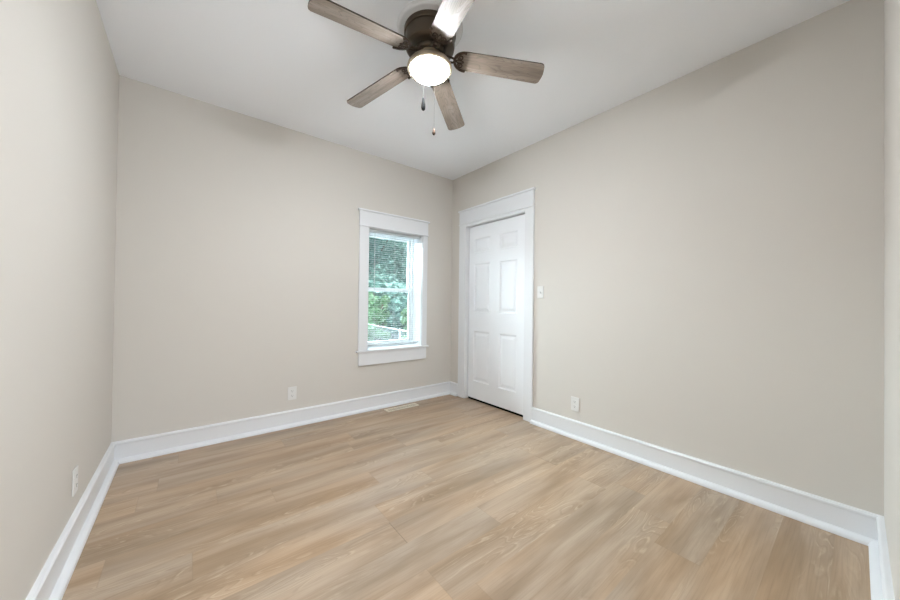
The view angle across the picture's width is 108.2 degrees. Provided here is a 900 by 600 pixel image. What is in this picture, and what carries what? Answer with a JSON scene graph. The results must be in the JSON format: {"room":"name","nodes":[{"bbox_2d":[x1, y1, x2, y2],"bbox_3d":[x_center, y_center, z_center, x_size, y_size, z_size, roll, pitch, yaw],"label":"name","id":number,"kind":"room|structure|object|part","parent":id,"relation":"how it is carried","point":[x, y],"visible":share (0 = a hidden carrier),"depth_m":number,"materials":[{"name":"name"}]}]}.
{"room":"empty bedroom","nodes":[
{"label":"empty bedroom","id":0,"kind":"room"},
{"bbox_2d":[0,0,118,599],"bbox_3d":[-1.304,-0.220,0.883,0.130,2.700,3.429,1,-1,-39],"label":"wall","id":1,"kind":"structure","parent":0,"point":[59,75],"depth_m":1.22,"materials":[{"name":"white paint"}]},
{"bbox_2d":[25,442,118,599],"bbox_3d":[-1.292,1.058,0.978,0.046,0.148,3.299,1,-1,-39],"label":"baseboard","id":2,"kind":"structure","parent":1,"relation":"attached to","point":[52,582],"depth_m":1.45,"materials":[{"name":"white wood"}]},
{"bbox_2d":[72,465,77,496],"bbox_3d":[-1.744,0.841,1.518,0.009,0.118,0.074,1,-1,-39],"label":"power outlet","id":3,"kind":"object","parent":1,"relation":"attached to","point":[75,471],"visible":1,"depth_m":1.50,"materials":[{"name":"white plastic"}]},
{"bbox_2d":[111,75,452,441],"bbox_3d":[-1.230,-0.197,3.298,3.263,2.700,0.250,1,-1,-39],"label":"wall","id":4,"kind":"structure","parent":0,"point":[237,248],"depth_m":2.73,"materials":[{"name":"white paint"}]},
{"bbox_2d":[114,381,449,463],"bbox_3d":[-1.154,1.079,3.171,3.003,0.148,0.046,1,-1,-39],"label":"baseboard","id":5,"kind":"structure","parent":4,"relation":"attached to","point":[134,449],"depth_m":2.78,"materials":[{"name":"white wood"}]},
{"bbox_2d":[288,386,296,399],"bbox_3d":[-1.437,0.849,2.968,0.074,0.118,0.009,1,-1,-39],"label":"power outlet","id":6,"kind":"object","parent":4,"relation":"attached to","point":[292,391],"visible":1,"depth_m":2.97,"materials":[{"name":"white plastic"}]},
{"bbox_2d":[356,208,429,365],"bbox_3d":[-0.690,-0.127,3.725,0.892,1.626,0.320,1,-1,-39],"label":"window","id":7,"kind":"structure","parent":4,"relation":"in","point":[378,354],"depth_m":3.71,"materials":[{"name":"white wood"}]},
{"bbox_3d":[-0.900,-0.121,3.390,0.103,1.292,0.020,1,-1,-39],"label":"casing","id":8,"kind":"part","parent":7,"relation":"part of","materials":[{"name":"white wood"}]},
{"bbox_3d":[-0.735,0.188,3.803,0.642,0.653,0.026,1,-1,-39],"label":"sash","id":9,"kind":"part","parent":7,"relation":"part of","materials":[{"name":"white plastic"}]},
{"bbox_3d":[-0.746,-0.423,3.833,0.642,0.649,0.024,1,-1,-39],"label":"sash","id":10,"kind":"part","parent":7,"relation":"part of","materials":[{"name":"white plastic"}]},
{"bbox_3d":[-0.740,-0.116,3.817,0.678,1.290,0.077,1,-1,-39],"label":"frame","id":11,"kind":"part","parent":7,"relation":"part of","materials":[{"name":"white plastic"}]},
{"bbox_2d":[368,229,419,345],"bbox_3d":[-0.624,-0.129,3.673,0.656,1.249,0.039,1,-1,-39],"label":"window blind","id":12,"kind":"object","parent":7,"relation":"attached to","point":[370,230],"visible":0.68,"depth_m":3.65,"materials":[{"name":"grey plastic"}]},
{"bbox_3d":[-0.635,0.489,3.672,0.656,0.012,0.020,1,-1,-39],"label":"rail","id":13,"kind":"part","parent":12,"relation":"part of","materials":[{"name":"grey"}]},
{"bbox_3d":[-0.627,-0.121,3.677,0.001,1.210,0.021,1,-1,-39],"label":"ladder cord","id":14,"kind":"part","parent":12,"relation":"part of","materials":[{"name":"grey fabric"}]},
{"bbox_3d":[-0.696,0.539,3.746,0.674,0.018,0.280,1,-1,-39],"label":"sill","id":15,"kind":"part","parent":7,"relation":"part of","materials":[{"name":"white wood"}]},
{"bbox_3d":[-0.303,-0.110,3.868,0.065,1.292,0.020,1,-1,-39],"label":"casing","id":16,"kind":"part","parent":7,"relation":"part of","materials":[{"name":"white wood"}]},
{"bbox_2d":[62,394,870,599],"bbox_3d":[0.760,1.160,1.338,3.703,0.001,5.300,1,-1,-39],"label":"floor","id":17,"kind":"structure","parent":0,"point":[446,497],"depth_m":1.65,"materials":[{"name":"brown wood"}]},
{"bbox_2d":[384,403,418,411],"bbox_3d":[-0.518,1.160,3.521,0.384,0.006,0.094,1,-1,-39],"label":"floor vent","id":18,"kind":"object","parent":17,"relation":"in","point":[412,404],"visible":1,"depth_m":3.51,"materials":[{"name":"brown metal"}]},
{"bbox_2d":[96,0,849,179],"bbox_3d":[-0.104,-1.606,1.925,3.263,0.120,3.559,1,-1,-39],"label":"ceiling","id":19,"kind":"structure","parent":0,"point":[283,63],"depth_m":2.08,"materials":[{"name":"white paint"}]},
{"bbox_2d":[397,0,462,46],"bbox_3d":[-0.113,-1.536,1.858,0.372,0.022,0.372,1,-1,-39],"label":"ceiling medallion","id":20,"kind":"object","parent":19,"relation":"attached to","point":[412,7],"visible":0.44,"depth_m":1.72,"materials":[{"name":"white"}]},
{"bbox_2d":[308,0,543,134],"bbox_3d":[-0.156,-1.265,1.824,1.210,0.521,1.263,1,-1,-39],"label":"ceiling fan","id":21,"kind":"object","parent":20,"relation":"hanging from","point":[429,37],"visible":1,"depth_m":1.80,"materials":[{"name":"brown wood"}]},
{"bbox_3d":[-0.428,-1.351,1.603,0.506,0.007,0.129,-7,16,-39],"label":"blade","id":22,"kind":"part","parent":21,"relation":"part of","materials":[{"name":"brown wood"}]},
{"bbox_3d":[-0.452,-1.347,2.076,0.506,0.007,0.129,-8,6,33],"label":"blade","id":23,"kind":"part","parent":21,"relation":"part of","materials":[{"name":"brown wood"}]},
{"bbox_3d":[-0.160,-1.180,1.961,0.025,0.080,0.025,1,-1,-39],"label":"pull knob","id":24,"kind":"part","parent":21,"relation":"part of","materials":[{"name":"black metal"}]},
{"bbox_3d":[-0.011,-1.340,2.245,0.129,0.007,0.506,-11,-10,13],"label":"blade","id":25,"kind":"part","parent":21,"relation":"part of","materials":[{"name":"brown wood"}]},
{"bbox_3d":[0.029,-1.347,1.481,0.129,0.007,0.506,13,2,-22],"label":"blade","id":26,"kind":"part","parent":21,"relation":"part of","materials":[{"name":"brown wood"}]},
{"bbox_3d":[0.287,-1.340,1.877,0.506,0.007,0.129,7,-12,-3],"label":"blade","id":27,"kind":"part","parent":21,"relation":"part of","materials":[{"name":"brown wood"}]},
{"bbox_2d":[450,0,883,515],"bbox_3d":[1.142,-0.172,2.841,0.130,2.700,3.429,1,-1,-39],"label":"wall","id":28,"kind":"structure","parent":0,"point":[709,241],"depth_m":2.00,"materials":[{"name":"white paint"}]},
{"bbox_2d":[450,381,457,395],"bbox_3d":[0.038,1.101,4.048,0.046,0.148,0.165,1,-1,-39],"label":"baseboard","id":29,"kind":"structure","parent":28,"relation":"attached to","point":[453,386],"depth_m":4.03,"materials":[{"name":"white wood"}]},
{"bbox_2d":[457,187,535,421],"bbox_3d":[0.501,0.046,3.607,0.166,2.262,1.127,1,-1,-39],"label":"door","id":30,"kind":"structure","parent":28,"relation":"in","point":[496,312],"depth_m":3.54,"materials":[{"name":"white wood"}]},
{"bbox_3d":[0.149,0.134,3.954,0.020,2.083,0.120,1,-1,-39],"label":"casing","id":31,"kind":"part","parent":30,"relation":"part of","materials":[{"name":"white wood"}]},
{"bbox_3d":[0.474,-0.891,3.572,0.020,0.031,0.881,1,-1,-39],"label":"casing","id":32,"kind":"part","parent":30,"relation":"part of","materials":[{"name":"white wood"}]},
{"bbox_3d":[0.769,0.135,3.179,0.020,2.083,0.102,1,-1,-39],"label":"casing","id":33,"kind":"part","parent":30,"relation":"part of","materials":[{"name":"white wood"}]},
{"bbox_2d":[537,286,543,297],"bbox_3d":[0.853,-0.074,3.083,0.016,0.116,0.070,1,-1,-39],"label":"light switch","id":34,"kind":"object","parent":28,"relation":"attached to","point":[540,289],"visible":1,"depth_m":3.08,"materials":[{"name":"white plastic"}]},
{"bbox_2d":[571,396,578,411],"bbox_3d":[1.070,0.891,2.793,0.009,0.118,0.074,1,-1,-39],"label":"power outlet","id":35,"kind":"object","parent":28,"relation":"attached to","point":[574,400],"visible":1,"depth_m":2.79,"materials":[{"name":"white plastic"}]},
{"bbox_2d":[530,407,880,545],"bbox_3d":[1.413,1.103,2.330,0.046,0.148,2.031,1,-1,-39],"label":"baseboard","id":36,"kind":"structure","parent":28,"relation":"attached to","point":[858,525],"depth_m":1.97,"materials":[{"name":"white wood"}]},
{"bbox_2d":[884,0,899,599],"bbox_3d":[0.950,-0.195,0.574,3.003,2.700,0.130,1,-1,-39],"label":"wall","id":37,"kind":"structure","parent":0,"point":[891,7],"depth_m":1.19,"materials":[{"name":"white paint"}]},
{"bbox_2d":[868,516,894,599],"bbox_3d":[1.231,1.088,0.913,2.100,0.148,0.046,1,-1,-39],"label":"baseboard","id":38,"kind":"structure","parent":37,"relation":"attached to","point":[881,585],"depth_m":1.33,"materials":[{"name":"white wood"}]},
{"label":"outside","id":39,"kind":"structure","parent":0,"visible":0},
{"bbox_2d":[381,330,406,339],"bbox_3d":[-14.887,1.932,30.718,70.000,0.100,59.870,1,-1,-39],"label":"ground","id":40,"kind":"structure","parent":39,"point":[393,335],"depth_m":17.02,"materials":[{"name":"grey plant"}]},
{"bbox_2d":[368,292,390,340],"bbox_3d":[-2.841,0.772,12.110,1.169,2.206,1.359,1,-1,6],"label":"leafy shrub","id":41,"kind":"object","parent":40,"relation":"on","point":[380,308],"visible":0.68,"depth_m":12.01,"materials":[{"name":"green plant"}]},
{"bbox_2d":[368,324,406,340],"bbox_3d":[-1.610,1.305,9.099,0.040,1.090,5.447,1,-1,-33],"label":"fence","id":42,"kind":"object","parent":40,"relation":"on","point":[400,330],"visible":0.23,"depth_m":9.58,"materials":[{"name":"white wood"}]},
{"bbox_3d":[-1.609,0.800,9.112,0.028,0.028,5.427,1,-1,-33],"label":"rail","id":43,"kind":"part","parent":42,"relation":"part of","materials":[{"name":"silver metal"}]},
{"bbox_2d":[368,237,407,334],"bbox_3d":[-4.014,-1.255,16.524,7.886,7.743,7.744,1,-1,-26],"label":"leafy tree","id":44,"kind":"object","parent":40,"relation":"on","point":[400,300],"visible":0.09,"depth_m":15.10,"materials":[{"name":"green plant"}]},
{"bbox_2d":[400,306,407,338],"bbox_3d":[-1.401,0.998,12.821,1.079,1.810,1.259,1,-1,21],"label":"leafy shrub","id":45,"kind":"object","parent":40,"relation":"on","point":[404,313],"visible":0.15,"depth_m":12.67,"materials":[{"name":"green plant"}]}
]}

